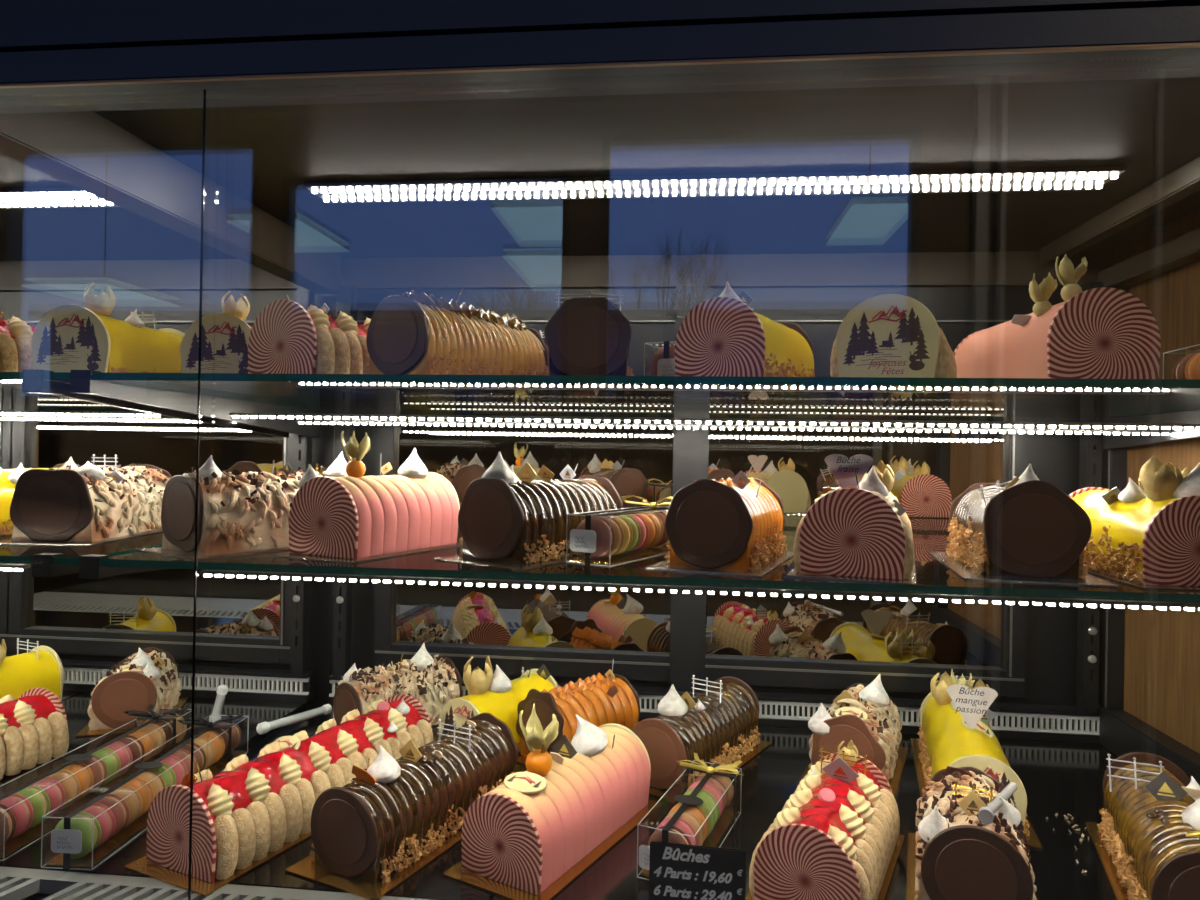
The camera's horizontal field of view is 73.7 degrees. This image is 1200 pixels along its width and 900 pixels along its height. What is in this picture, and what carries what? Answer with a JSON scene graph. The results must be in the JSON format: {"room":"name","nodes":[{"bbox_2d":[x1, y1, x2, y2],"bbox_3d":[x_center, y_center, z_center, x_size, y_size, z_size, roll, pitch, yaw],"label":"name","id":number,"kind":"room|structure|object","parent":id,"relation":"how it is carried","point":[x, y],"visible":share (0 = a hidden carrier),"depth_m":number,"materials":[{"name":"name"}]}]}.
{"room":"food shop","nodes":[
{"label":"food shop","id":0,"kind":"room"},
{"bbox_3d":[-0.701,1.270,0.226,8.600,0.060,5.680,1,0,6],"label":"floor","id":1,"kind":"structure","parent":0,"visible":0},
{"bbox_2d":[0,154,336,899],"bbox_3d":[-1.040,0.238,1.086,1.642,2.000,0.974,1,0,6],"label":"refrigerated display case","id":2,"kind":"object","parent":1,"relation":"on","point":[267,640],"visible":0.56,"depth_m":1.48,"materials":[{"name":"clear glass"}]},
{"bbox_2d":[0,638,63,700],"bbox_3d":[-1.016,0.377,1.332,0.111,0.127,0.181,1,0,21],"label":"log","id":3,"kind":"object","parent":2,"relation":"on","point":[41,667],"visible":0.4,"depth_m":1.36,"materials":[{"name":"yellow food"}]},
{"bbox_2d":[0,866,66,899],"bbox_3d":[-1.227,0.442,0.787,1.310,0.014,0.256,1,0,6],"label":"grille","id":4,"kind":"object","parent":2,"relation":"attached to","point":[16,882],"depth_m":0.83,"materials":[{"name":"grey metal"}]},
{"bbox_2d":[0,688,68,779],"bbox_3d":[-0.863,0.395,1.046,0.119,0.091,0.280,1,0,16],"label":"log","id":5,"kind":"object","parent":2,"relation":"on","point":[34,730],"visible":1,"depth_m":1.12,"materials":[{"name":"yellow"}]},
{"bbox_2d":[0,187,119,208],"bbox_3d":[-1.132,-0.359,1.162,1.035,0.005,0.070,1,0,6],"label":"ceiling light","id":6,"kind":"object","parent":2,"relation":"on","point":[10,197],"depth_m":1.12,"materials":[{"name":"white"}]},
{"bbox_2d":[0,532,162,577],"bbox_3d":[-1.158,0.137,1.209,1.250,0.060,0.555,1,0,6],"label":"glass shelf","id":7,"kind":"object","parent":2,"relation":"attached to","point":[48,561],"visible":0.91,"depth_m":0.92,"materials":[{"name":"teal"}]},
{"bbox_2d":[0,462,80,535],"bbox_3d":[-0.834,0.058,1.148,0.114,0.112,0.191,1,0,6],"label":"log","id":8,"kind":"object","parent":7,"relation":"on","point":[8,477],"visible":0.28,"depth_m":1.08,"materials":[{"name":"yellow food"}]},
{"bbox_2d":[0,529,162,544],"bbox_3d":[-0.690,0.116,1.108,0.125,0.002,0.257,1,0,-2],"label":"cake board","id":9,"kind":"object","parent":7,"relation":"on","point":[10,542],"visible":0.38,"depth_m":1.00,"materials":[{"name":"brown cardboard"}]},
{"bbox_2d":[10,454,171,541],"bbox_3d":[-0.689,0.060,1.112,0.111,0.109,0.232,1,0,-2],"label":"log","id":10,"kind":"object","parent":9,"relation":"on","point":[69,502],"visible":0.94,"depth_m":1.01,"materials":[{"name":"brown food"}]},
{"bbox_2d":[0,705,191,860],"bbox_3d":[-0.657,0.409,1.039,0.086,0.071,0.347,1,0,5],"label":"box","id":11,"kind":"object","parent":2,"relation":"on","point":[31,834],"visible":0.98,"depth_m":1.00,"materials":[{"name":"clear plastic"}]},
{"bbox_2d":[0,803,15,845],"bbox_3d":[-0.670,0.415,0.883,0.047,0.046,0.022,1,0,6],"label":"macaron","id":12,"kind":"object","parent":11,"relation":"in","point":[10,820],"visible":0.98,"depth_m":0.88,"materials":[{"name":"brown food"}]},
{"bbox_2d":[0,794,33,838],"bbox_3d":[-0.668,0.415,0.907,0.047,0.047,0.023,1,0,7],"label":"macaron","id":13,"kind":"object","parent":11,"relation":"in","point":[23,811],"visible":0.66,"depth_m":0.90,"materials":[{"name":"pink food"}]},
{"bbox_2d":[14,785,49,828],"bbox_3d":[-0.666,0.415,0.931,0.047,0.046,0.022,1,0,5],"label":"macaron","id":14,"kind":"object","parent":11,"relation":"in","point":[40,802],"visible":0.45,"depth_m":0.92,"materials":[{"name":"green food"}]},
{"bbox_2d":[32,777,65,818],"bbox_3d":[-0.664,0.416,0.955,0.047,0.047,0.023,1,0,3],"label":"macaron","id":15,"kind":"object","parent":11,"relation":"in","point":[56,793],"visible":0.5,"depth_m":0.95,"materials":[{"name":"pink food"}]},
{"bbox_2d":[47,769,80,809],"bbox_3d":[-0.661,0.416,0.979,0.047,0.046,0.022,1,0,6],"label":"macaron","id":16,"kind":"object","parent":11,"relation":"in","point":[71,785],"visible":0.51,"depth_m":0.97,"materials":[{"name":"brown food"}]},
{"bbox_2d":[63,762,93,800],"bbox_3d":[-0.660,0.416,1.003,0.047,0.047,0.023,1,0,7],"label":"macaron","id":17,"kind":"object","parent":11,"relation":"in","point":[85,776],"visible":0.41,"depth_m":1.00,"materials":[{"name":"orange food"}]},
{"bbox_2d":[76,755,107,792],"bbox_3d":[-0.658,0.416,1.027,0.047,0.046,0.022,1,-1,6],"label":"macaron","id":18,"kind":"object","parent":11,"relation":"in","point":[99,769],"visible":0.47,"depth_m":1.02,"materials":[{"name":"brown food"}]},
{"bbox_2d":[90,748,120,784],"bbox_3d":[-0.656,0.416,1.051,0.047,0.047,0.024,1,0,0],"label":"macaron","id":19,"kind":"object","parent":11,"relation":"in","point":[112,762],"visible":0.49,"depth_m":1.04,"materials":[{"name":"green food"}]},
{"bbox_2d":[103,741,132,777],"bbox_3d":[-0.654,0.416,1.075,0.047,0.046,0.022,1,-1,3],"label":"macaron","id":20,"kind":"object","parent":11,"relation":"in","point":[124,754],"visible":0.52,"depth_m":1.07,"materials":[{"name":"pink food"}]},
{"bbox_2d":[117,735,144,770],"bbox_3d":[-0.651,0.417,1.099,0.047,0.047,0.023,1,0,4],"label":"macaron","id":21,"kind":"object","parent":11,"relation":"in","point":[137,749],"visible":0.5,"depth_m":1.09,"materials":[{"name":"brown food"}]},
{"bbox_2d":[129,729,155,762],"bbox_3d":[-0.649,0.417,1.123,0.047,0.046,0.022,1,0,7],"label":"macaron","id":22,"kind":"object","parent":11,"relation":"in","point":[148,741],"visible":0.51,"depth_m":1.12,"materials":[{"name":"orange food"}]},
{"bbox_2d":[75,697,188,736],"bbox_3d":[-0.775,0.443,1.337,0.125,0.002,0.177,1,0,-16],"label":"cake board","id":23,"kind":"object","parent":2,"relation":"on","point":[85,731],"visible":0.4,"depth_m":1.26,"materials":[{"name":"gold metal"}]},
{"bbox_2d":[87,647,181,729],"bbox_3d":[-0.775,0.383,1.341,0.109,0.118,0.151,1,0,-16],"label":"log","id":24,"kind":"object","parent":23,"relation":"on","point":[149,676],"visible":0.99,"depth_m":1.27,"materials":[{"name":"brown food"}]},
{"bbox_2d":[41,713,248,869],"bbox_3d":[-0.557,0.410,1.017,0.086,0.071,0.338,1,0,3],"label":"box","id":25,"kind":"object","parent":2,"relation":"on","point":[66,841],"visible":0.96,"depth_m":0.90,"materials":[{"name":"clear plastic"}]},
{"bbox_2d":[55,812,100,858],"bbox_3d":[-0.566,0.417,0.866,0.047,0.046,0.022,1,-1,3],"label":"macaron","id":26,"kind":"object","parent":25,"relation":"in","point":[83,825],"visible":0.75,"depth_m":0.86,"materials":[{"name":"green food"}]},
{"bbox_2d":[81,803,115,846],"bbox_3d":[-0.564,0.417,0.889,0.047,0.047,0.023,1,0,4],"label":"macaron","id":27,"kind":"object","parent":25,"relation":"in","point":[107,821],"visible":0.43,"depth_m":0.88,"materials":[{"name":"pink food"}]},
{"bbox_2d":[95,794,129,836],"bbox_3d":[-0.562,0.417,0.912,0.047,0.046,0.022,1,1,2],"label":"macaron","id":28,"kind":"object","parent":25,"relation":"in","point":[121,812],"visible":0.47,"depth_m":0.91,"materials":[{"name":"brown food"}]},
{"bbox_2d":[110,785,142,827],"bbox_3d":[-0.560,0.417,0.935,0.047,0.047,0.024,1,0,2],"label":"macaron","id":29,"kind":"object","parent":25,"relation":"in","point":[134,801],"visible":0.48,"depth_m":0.93,"materials":[{"name":"brown food"}]},
{"bbox_2d":[124,777,154,817],"bbox_3d":[-0.560,0.417,0.959,0.047,0.046,0.022,1,-1,2],"label":"macaron","id":30,"kind":"object","parent":25,"relation":"in","point":[146,792],"visible":0.38,"depth_m":0.95,"materials":[{"name":"orange food"}]},
{"bbox_2d":[0,691,305,870],"bbox_3d":[-0.762,0.451,1.159,0.421,0.014,0.578,1,0,6],"label":"tray","id":31,"kind":"object","parent":2,"relation":"on","point":[75,705],"depth_m":1.31,"materials":[{"name":"black"}]},
{"bbox_2d":[0,370,309,437],"bbox_3d":[-1.157,-0.063,1.192,1.250,0.060,0.555,1,0,6],"label":"glass shelf","id":32,"kind":"object","parent":2,"relation":"attached to","point":[27,387],"visible":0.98,"depth_m":1.07,"materials":[{"name":"teal"}]},
{"bbox_2d":[0,311,35,371],"bbox_3d":[-0.772,-0.142,1.087,0.119,0.112,0.211,1,0,18],"label":"log","id":33,"kind":"object","parent":32,"relation":"on","point":[15,334],"visible":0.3,"depth_m":1.02,"materials":[{"name":"beige food"}]},
{"bbox_2d":[31,283,183,374],"bbox_3d":[-0.636,-0.147,1.068,0.112,0.128,0.202,1,0,3],"label":"log","id":34,"kind":"object","parent":32,"relation":"on","point":[67,338],"visible":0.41,"depth_m":0.97,"materials":[{"name":"yellow food"}]},
{"bbox_2d":[37,317,101,369],"bbox_3d":[-0.642,-0.129,0.968,0.083,0.066,0.001,1,0,3],"label":"print","id":35,"kind":"object","parent":34,"relation":"attached to","point":[87,338],"depth_m":0.97},
{"bbox_2d":[55,314,85,327],"bbox_3d":[-0.641,-0.156,0.968,0.038,0.018,0.002,1,0,3],"label":"print","id":36,"kind":"object","parent":34,"relation":"on","point":[76,318],"depth_m":0.97},
{"bbox_2d":[63,667,308,694],"bbox_3d":[-1.152,0.412,1.495,1.270,0.030,0.006,1,0,6],"label":"vent","id":37,"kind":"object","parent":2,"relation":"attached to","point":[239,681],"depth_m":1.44,"materials":[{"name":"silver metal"}]},
{"bbox_2d":[0,0,1199,899],"bbox_3d":[0.141,0.257,0.962,1.412,2.000,0.974,1,0,6],"label":"refrigerated display case","id":38,"kind":"object","parent":1,"relation":"on","point":[817,160],"visible":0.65,"depth_m":1.05,"materials":[{"name":"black metal"}]},
{"bbox_2d":[124,832,310,895],"bbox_3d":[-0.368,0.448,1.008,0.125,0.002,0.397,1,0,25],"label":"cake board","id":39,"kind":"object","parent":38,"relation":"on","point":[204,888],"visible":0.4,"depth_m":0.84,"materials":[{"name":"gold metal"}]},
{"bbox_2d":[147,694,433,882],"bbox_3d":[-0.366,0.398,1.011,0.119,0.099,0.369,1,0,25],"label":"log","id":40,"kind":"object","parent":39,"relation":"on","point":[241,813],"visible":0.98,"depth_m":0.90,"materials":[{"name":"yellow"}]},
{"bbox_2d":[42,872,431,899],"bbox_3d":[0.091,0.463,0.649,1.340,0.014,0.256,1,0,6],"label":"grille","id":41,"kind":"object","parent":38,"relation":"attached to","point":[72,885],"depth_m":0.81,"materials":[{"name":"grey metal"}]},
{"bbox_2d":[256,704,331,734],"bbox_3d":[-0.494,0.436,1.298,0.018,0.020,0.129,1,0,40],"label":"tube","id":42,"kind":"object","parent":38,"relation":"on","point":[264,727],"visible":1,"depth_m":1.29,"materials":[{"name":"grey plastic"}]},
{"bbox_2d":[90,704,526,899],"bbox_3d":[-0.296,0.459,1.110,0.431,0.014,0.578,1,0,6],"label":"tray","id":43,"kind":"object","parent":38,"relation":"on","point":[428,883],"depth_m":0.84,"materials":[{"name":"black"}]},
{"bbox_2d":[285,826,461,899],"bbox_3d":[-0.214,0.451,0.961,0.125,0.002,0.302,1,0,26],"label":"cake board","id":44,"kind":"object","parent":38,"relation":"on","point":[305,868],"visible":0.3,"depth_m":0.84,"materials":[{"name":"gold metal"}]},
{"bbox_2d":[309,712,518,883],"bbox_3d":[-0.211,0.391,0.964,0.111,0.124,0.276,1,0,26],"label":"log","id":45,"kind":"object","parent":44,"relation":"on","point":[391,815],"visible":0.94,"depth_m":0.88,"materials":[{"name":"food"}]},
{"bbox_2d":[333,643,461,724],"bbox_3d":[-0.332,0.388,1.317,0.112,0.124,0.192,1,0,43],"label":"log","id":46,"kind":"object","parent":38,"relation":"on","point":[434,681],"visible":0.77,"depth_m":1.29,"materials":[{"name":"brown food"}]},
{"bbox_2d":[517,753,526,764],"bbox_3d":[-0.033,0.455,1.224,0.125,0.002,0.207,1,0,41],"label":"cake board","id":47,"kind":"object","parent":38,"relation":"on","point":[522,759],"visible":0.02,"depth_m":1.17,"materials":[{"name":"gold metal"}]},
{"bbox_2d":[516,659,640,755],"bbox_3d":[-0.029,0.394,1.227,0.109,0.123,0.181,1,0,41],"label":"log","id":48,"kind":"object","parent":47,"relation":"on","point":[600,700],"visible":0.62,"depth_m":1.20,"materials":[{"name":"food"}]},
{"bbox_2d":[442,799,662,899],"bbox_3d":[-0.044,0.453,0.941,0.125,0.002,0.282,1,0,30],"label":"cake board","id":49,"kind":"object","parent":38,"relation":"on","point":[456,872],"visible":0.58,"depth_m":0.85,"materials":[{"name":"gold metal"}]},
{"bbox_2d":[461,704,650,895],"bbox_3d":[-0.040,0.372,0.945,0.104,0.161,0.254,1,0,30],"label":"log","id":50,"kind":"object","parent":49,"relation":"on","point":[528,831],"visible":1,"depth_m":0.88,"materials":[{"name":"pink food"}]},
{"bbox_2d":[507,775,540,787],"bbox_3d":[-0.081,0.359,0.866,0.040,0.001,0.015,0,13,30],"label":"print","id":51,"kind":"object","parent":50,"relation":"on","point":[511,779],"depth_m":0.86},
{"bbox_2d":[70,370,1199,449],"bbox_3d":[0.124,-0.043,1.058,1.326,0.060,0.555,1,0,6],"label":"glass shelf","id":52,"kind":"object","parent":38,"relation":"attached to","point":[1137,412],"visible":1,"depth_m":0.96,"materials":[{"name":"teal"}]},
{"bbox_2d":[179,291,250,372],"bbox_3d":[-0.492,-0.143,1.105,0.111,0.125,0.201,1,0,-8],"label":"log","id":53,"kind":"object","parent":52,"relation":"on","point":[225,335],"visible":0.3,"depth_m":1.01,"materials":[{"name":"beige food"}]},
{"bbox_2d":[186,324,247,372],"bbox_3d":[-0.478,-0.126,1.006,0.081,0.066,0.001,1,0,-8],"label":"print","id":54,"kind":"object","parent":53,"relation":"on","point":[237,341],"depth_m":1.01},
{"bbox_2d":[205,322,236,334],"bbox_3d":[-0.477,-0.153,1.007,0.038,0.018,0.002,1,0,-8],"label":"print","id":55,"kind":"object","parent":53,"relation":"on","point":[227,326],"depth_m":1.01},
{"bbox_2d":[248,295,370,373],"bbox_3d":[-0.317,-0.133,1.009,0.119,0.107,0.219,1,0,25],"label":"log","id":56,"kind":"object","parent":52,"relation":"on","point":[285,337],"visible":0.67,"depth_m":0.91,"materials":[{"name":"beige food"}]},
{"bbox_2d":[366,286,547,374],"bbox_3d":[-0.168,-0.135,0.987,0.107,0.117,0.236,1,0,30],"label":"log","id":57,"kind":"object","parent":52,"relation":"on","point":[412,333],"visible":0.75,"depth_m":0.91,"materials":[{"name":"food"}]},
{"bbox_2d":[543,291,633,375],"bbox_3d":[-0.011,-0.127,0.982,0.107,0.107,0.211,1,0,1],"label":"log","id":58,"kind":"object","parent":52,"relation":"on","point":[585,336],"visible":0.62,"depth_m":0.88,"materials":[{"name":"food"}]},
{"bbox_2d":[644,341,674,375],"bbox_3d":[0.115,-0.106,1.010,0.086,0.071,0.177,1,0,26],"label":"box","id":59,"kind":"object","parent":52,"relation":"on","point":[665,366],"visible":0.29,"depth_m":0.93,"materials":[{"name":"clear plastic"}]},
{"bbox_2d":[675,281,814,376],"bbox_3d":[0.175,-0.127,0.940,0.116,0.112,0.201,1,0,31],"label":"log","id":60,"kind":"object","parent":52,"relation":"on","point":[722,335],"visible":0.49,"depth_m":0.86,"materials":[{"name":"yellow food"}]},
{"bbox_2d":[830,294,956,377],"bbox_3d":[0.334,-0.116,0.903,0.119,0.094,0.162,1,0,27],"label":"log","id":61,"kind":"object","parent":52,"relation":"on","point":[884,335],"visible":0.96,"depth_m":0.83,"materials":[{"name":"yellow"}]},
{"bbox_2d":[843,307,929,369],"bbox_3d":[0.297,-0.115,0.832,0.087,0.066,0.001,1,0,27],"label":"print","id":62,"kind":"object","parent":61,"relation":"attached to","point":[911,331],"depth_m":0.83},
{"bbox_2d":[868,305,906,322],"bbox_3d":[0.299,-0.142,0.831,0.038,0.018,0.002,1,0,27],"label":"print","id":63,"kind":"object","parent":61,"relation":"on","point":[895,311],"depth_m":0.83},
{"bbox_2d":[953,254,1160,378],"bbox_3d":[0.499,-0.132,0.908,0.109,0.129,0.249,1,0,2],"label":"log","id":64,"kind":"object","parent":52,"relation":"on","point":[1103,332],"visible":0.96,"depth_m":0.79,"materials":[{"name":"pink food"}]},
{"bbox_2d":[79,525,1199,610],"bbox_3d":[0.123,0.158,1.075,1.326,0.060,0.555,1,0,6],"label":"glass shelf","id":65,"kind":"object","parent":38,"relation":"attached to","point":[262,565],"visible":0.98,"depth_m":0.82,"materials":[{"name":"teal"}]},
{"bbox_2d":[138,547,288,559],"bbox_3d":[-0.419,0.120,1.010,0.125,0.002,0.257,1,0,35],"label":"cake board","id":66,"kind":"object","parent":65,"relation":"on","point":[167,552],"visible":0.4,"depth_m":0.92,"materials":[{"name":"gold metal"}]},
{"bbox_2d":[161,451,347,555],"bbox_3d":[-0.417,0.060,1.013,0.111,0.118,0.231,1,0,35],"label":"log","id":67,"kind":"object","parent":66,"relation":"on","point":[238,511],"visible":0.69,"depth_m":0.93,"materials":[{"name":"brown food"}]},
{"bbox_2d":[269,542,461,563],"bbox_3d":[-0.275,0.122,0.989,0.125,0.002,0.222,1,0,26],"label":"cake board","id":68,"kind":"object","parent":65,"relation":"on","point":[283,554],"visible":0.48,"depth_m":0.91,"materials":[{"name":"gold metal"}]},
{"bbox_2d":[289,431,459,558],"bbox_3d":[-0.272,0.049,0.993,0.104,0.144,0.195,1,0,26],"label":"log","id":69,"kind":"object","parent":68,"relation":"on","point":[355,515],"visible":1,"depth_m":0.93,"materials":[{"name":"pink food"}]},
{"bbox_2d":[436,555,583,569],"bbox_3d":[-0.069,0.126,0.970,0.125,0.002,0.237,1,0,33],"label":"cake board","id":70,"kind":"object","parent":65,"relation":"on","point":[457,558],"visible":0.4,"depth_m":0.88,"materials":[{"name":"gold metal"}]},
{"bbox_2d":[458,452,622,563],"bbox_3d":[-0.066,0.065,0.973,0.107,0.123,0.211,1,0,33],"label":"log","id":71,"kind":"object","parent":70,"relation":"on","point":[502,517],"visible":0.84,"depth_m":0.90,"materials":[{"name":"food"}]},
{"bbox_2d":[566,495,672,566],"bbox_3d":[0.037,0.093,0.972,0.086,0.071,0.203,1,0,30],"label":"box","id":72,"kind":"object","parent":65,"relation":"on","point":[580,540],"visible":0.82,"depth_m":0.91,"materials":[{"name":"clear plastic"}]},
{"bbox_2d":[577,517,614,558],"bbox_3d":[-0.006,0.099,0.898,0.047,0.046,0.021,1,-2,29],"label":"macaron","id":73,"kind":"object","parent":72,"relation":"in","point":[599,525],"visible":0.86,"depth_m":0.89,"materials":[{"name":"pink food"}]},
{"bbox_2d":[646,551,793,576],"bbox_3d":[0.151,0.129,0.942,0.125,0.002,0.227,1,0,23],"label":"cake board","id":74,"kind":"object","parent":65,"relation":"on","point":[772,564],"visible":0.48,"depth_m":0.85,"materials":[{"name":"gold metal"}]},
{"bbox_2d":[664,462,786,571],"bbox_3d":[0.153,0.072,0.946,0.107,0.116,0.201,1,0,23],"label":"log","id":75,"kind":"object","parent":74,"relation":"on","point":[738,523],"visible":1,"depth_m":0.86,"materials":[{"name":"food"}]},
{"bbox_2d":[786,557,916,585],"bbox_3d":[0.290,0.131,0.904,0.125,0.002,0.227,1,0,21],"label":"cake board","id":76,"kind":"object","parent":65,"relation":"on","point":[793,573],"visible":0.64,"depth_m":0.81,"materials":[{"name":"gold metal"}]},
{"bbox_2d":[794,460,913,579],"bbox_3d":[0.292,0.070,0.908,0.119,0.121,0.200,1,0,21],"label":"log","id":77,"kind":"object","parent":76,"relation":"on","point":[863,530],"visible":0.98,"depth_m":0.82,"materials":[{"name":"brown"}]},
{"bbox_2d":[825,454,872,488],"bbox_3d":[0.264,0.034,0.849,0.050,0.060,0.003,1,0,19],"label":"paper card","id":78,"kind":"object","parent":77,"relation":"attached to","point":[843,469],"visible":1,"depth_m":0.85,"materials":[{"name":"white paper"}]},
{"bbox_2d":[928,552,1117,586],"bbox_3d":[0.470,0.134,0.919,0.140,0.002,0.237,1,0,14],"label":"cake board","id":79,"kind":"object","parent":65,"relation":"on","point":[966,573],"visible":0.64,"depth_m":0.82,"materials":[{"name":"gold metal"}]},
{"bbox_2d":[946,464,1091,580],"bbox_3d":[0.472,0.076,0.922,0.110,0.121,0.212,1,0,14],"label":"log","id":80,"kind":"object","parent":79,"relation":"on","point":[1027,526],"visible":1,"depth_m":0.82,"materials":[{"name":"food"}]},
{"bbox_2d":[1087,570,1199,590],"bbox_3d":[0.602,0.136,0.888,0.125,0.002,0.237,1,0,6],"label":"cake board","id":81,"kind":"object","parent":65,"relation":"on","point":[1101,574],"visible":0.24,"depth_m":0.79,"materials":[{"name":"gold metal"}]},
{"bbox_2d":[1068,456,1199,586],"bbox_3d":[0.604,0.073,0.891,0.114,0.132,0.210,1,0,6],"label":"log","id":82,"kind":"object","parent":81,"relation":"on","point":[1149,534],"visible":0.81,"depth_m":0.82,"materials":[{"name":"yellow food"}]},
{"bbox_2d":[637,753,741,879],"bbox_3d":[0.109,0.420,0.931,0.086,0.073,0.205,1,0,24],"label":"box","id":83,"kind":"object","parent":38,"relation":"on","point":[725,820],"visible":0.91,"depth_m":0.94,"materials":[{"name":"clear plastic"}]},
{"bbox_2d":[648,825,691,845],"bbox_3d":[0.075,0.426,0.853,0.048,0.048,0.021,1,-1,26],"label":"macaron","id":84,"kind":"object","parent":83,"relation":"in","point":[656,836],"visible":0.34,"depth_m":0.85,"materials":[{"name":"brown food"}]},
{"bbox_2d":[665,809,703,845],"bbox_3d":[0.092,0.427,0.892,0.049,0.048,0.022,1,0,27],"label":"macaron","id":85,"kind":"object","parent":83,"relation":"in","point":[686,815],"visible":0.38,"depth_m":0.89,"materials":[{"name":"brown food"}]},
{"bbox_2d":[649,841,745,899],"bbox_3d":[0.094,0.416,0.771,0.091,0.078,0.032,1,0,9],"label":"price slate","id":86,"kind":"object","parent":38,"relation":"on","point":[676,871],"visible":1,"depth_m":0.76,"materials":[{"name":"black"}]},
{"bbox_2d":[492,720,906,899],"bbox_3d":[0.135,0.466,1.065,0.431,0.014,0.578,1,0,6],"label":"tray","id":87,"kind":"object","parent":38,"relation":"on","point":[769,779],"depth_m":0.98,"materials":[{"name":"black"}]},
{"bbox_2d":[649,739,771,802],"bbox_3d":[0.141,0.458,1.176,0.125,0.002,0.277,1,0,34],"label":"cake board","id":88,"kind":"object","parent":38,"relation":"on","point":[757,749],"visible":0.16,"depth_m":1.16,"materials":[{"name":"gold metal"}]},
{"bbox_2d":[632,675,760,794],"bbox_3d":[0.144,0.395,1.180,0.109,0.130,0.251,1,0,34],"label":"log","id":89,"kind":"object","parent":88,"relation":"on","point":[718,724],"visible":0.87,"depth_m":1.12,"materials":[{"name":"food"}]},
{"bbox_2d":[329,680,1098,734],"bbox_3d":[0.166,0.433,1.356,1.300,0.030,0.006,1,0,6],"label":"vent","id":90,"kind":"object","parent":38,"relation":"attached to","point":[785,711],"depth_m":1.32,"materials":[{"name":"silver metal"}]},
{"bbox_2d":[305,166,1125,203],"bbox_3d":[0.120,-0.339,1.030,1.012,0.005,0.070,1,0,6],"label":"light strip","id":91,"kind":"object","parent":38,"relation":"on","point":[904,179],"depth_m":1.01,"materials":[{"name":"white plastic"}]},
{"bbox_2d":[745,834,904,899],"bbox_3d":[0.249,0.458,0.872,0.125,0.002,0.252,1,0,28],"label":"cake board","id":92,"kind":"object","parent":38,"relation":"on","point":[882,894],"visible":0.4,"depth_m":0.87,"materials":[{"name":"gold metal"}]},
{"bbox_2d":[749,740,899,899],"bbox_3d":[0.252,0.402,0.875,0.119,0.110,0.224,1,0,28],"label":"log","id":93,"kind":"object","parent":92,"relation":"on","point":[836,836],"visible":1,"depth_m":0.81,"materials":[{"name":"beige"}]},
{"bbox_2d":[796,746,908,797],"bbox_3d":[0.374,0.462,1.170,0.125,0.002,0.227,1,0,26],"label":"cake board","id":94,"kind":"object","parent":38,"relation":"on","point":[902,751],"visible":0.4,"depth_m":1.15,"materials":[{"name":"gold metal"}]},
{"bbox_2d":[808,674,901,782],"bbox_3d":[0.376,0.399,1.171,0.109,0.122,0.206,1,0,26],"label":"log","id":95,"kind":"object","parent":94,"relation":"on","point":[865,715],"visible":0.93,"depth_m":1.11,"materials":[{"name":"brown food"}]},
{"bbox_2d":[906,833,1037,899],"bbox_3d":[0.391,0.460,0.845,0.125,0.002,0.202,1,0,22],"label":"cake board","id":96,"kind":"object","parent":38,"relation":"on","point":[911,860],"visible":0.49,"depth_m":0.88,"materials":[{"name":"gold metal"}]},
{"bbox_2d":[915,766,1036,899],"bbox_3d":[0.393,0.404,0.848,0.109,0.110,0.176,1,0,22],"label":"log","id":97,"kind":"object","parent":96,"relation":"on","point":[971,842],"visible":1,"depth_m":0.78,"materials":[{"name":"brown food"}]},
{"bbox_2d":[910,738,1042,848],"bbox_3d":[0.507,0.463,1.108,0.125,0.002,0.337,1,0,18],"label":"cake board","id":98,"kind":"object","parent":38,"relation":"on","point":[1032,839],"visible":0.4,"depth_m":1.11,"materials":[{"name":"gold metal"}]},
{"bbox_2d":[917,669,1029,836],"bbox_3d":[0.509,0.398,1.111,0.114,0.135,0.312,1,0,18],"label":"log","id":99,"kind":"object","parent":98,"relation":"on","point":[945,740],"visible":0.59,"depth_m":1.08,"materials":[{"name":"yellow food"}]},
{"bbox_2d":[946,684,997,727],"bbox_3d":[0.502,0.355,1.082,0.064,0.073,0.003,1,0,18],"label":"paper card","id":100,"kind":"object","parent":99,"relation":"attached to","point":[972,705],"visible":1,"depth_m":1.08,"materials":[{"name":"white paper"}]},
{"bbox_2d":[996,772,1016,808],"bbox_3d":[0.460,0.417,0.964,0.083,0.066,0.001,1,0,18],"label":"print","id":101,"kind":"object","parent":99,"relation":"attached to","point":[1005,783],"depth_m":0.96},
{"bbox_2d":[895,733,1118,899],"bbox_3d":[0.566,0.472,1.019,0.431,0.014,0.578,1,0,6],"label":"tray","id":102,"kind":"object","parent":38,"relation":"on","point":[1058,776],"depth_m":1.06,"materials":[{"name":"black"}]},
{"bbox_2d":[1085,821,1127,899],"bbox_3d":[0.607,0.464,0.842,0.125,0.002,0.292,1,0,23],"label":"cake board","id":103,"kind":"object","parent":38,"relation":"on","point":[1120,892],"visible":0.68,"depth_m":0.90,"materials":[{"name":"gold metal"}]},
{"bbox_2d":[1097,752,1199,899],"bbox_3d":[0.610,0.402,0.845,0.112,0.128,0.267,1,0,23],"label":"log","id":104,"kind":"object","parent":103,"relation":"on","point":[1149,827],"visible":1,"depth_m":0.85,"materials":[{"name":"brown food"}]},
{"bbox_3d":[-0.154,0.453,1.239,0.125,0.002,0.207,1,0,35],"label":"cake board","id":105,"kind":"object","parent":38,"relation":"on","visible":0},
{"bbox_2d":[439,656,557,750],"bbox_3d":[-0.151,0.384,1.242,0.112,0.140,0.182,1,0,35],"label":"log","id":106,"kind":"object","parent":105,"relation":"on","point":[495,694],"visible":0.38,"depth_m":1.20,"materials":[{"name":"yellow food"}]},
{"bbox_2d":[442,705,473,735],"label":"print","id":107,"kind":"object","parent":106,"relation":"on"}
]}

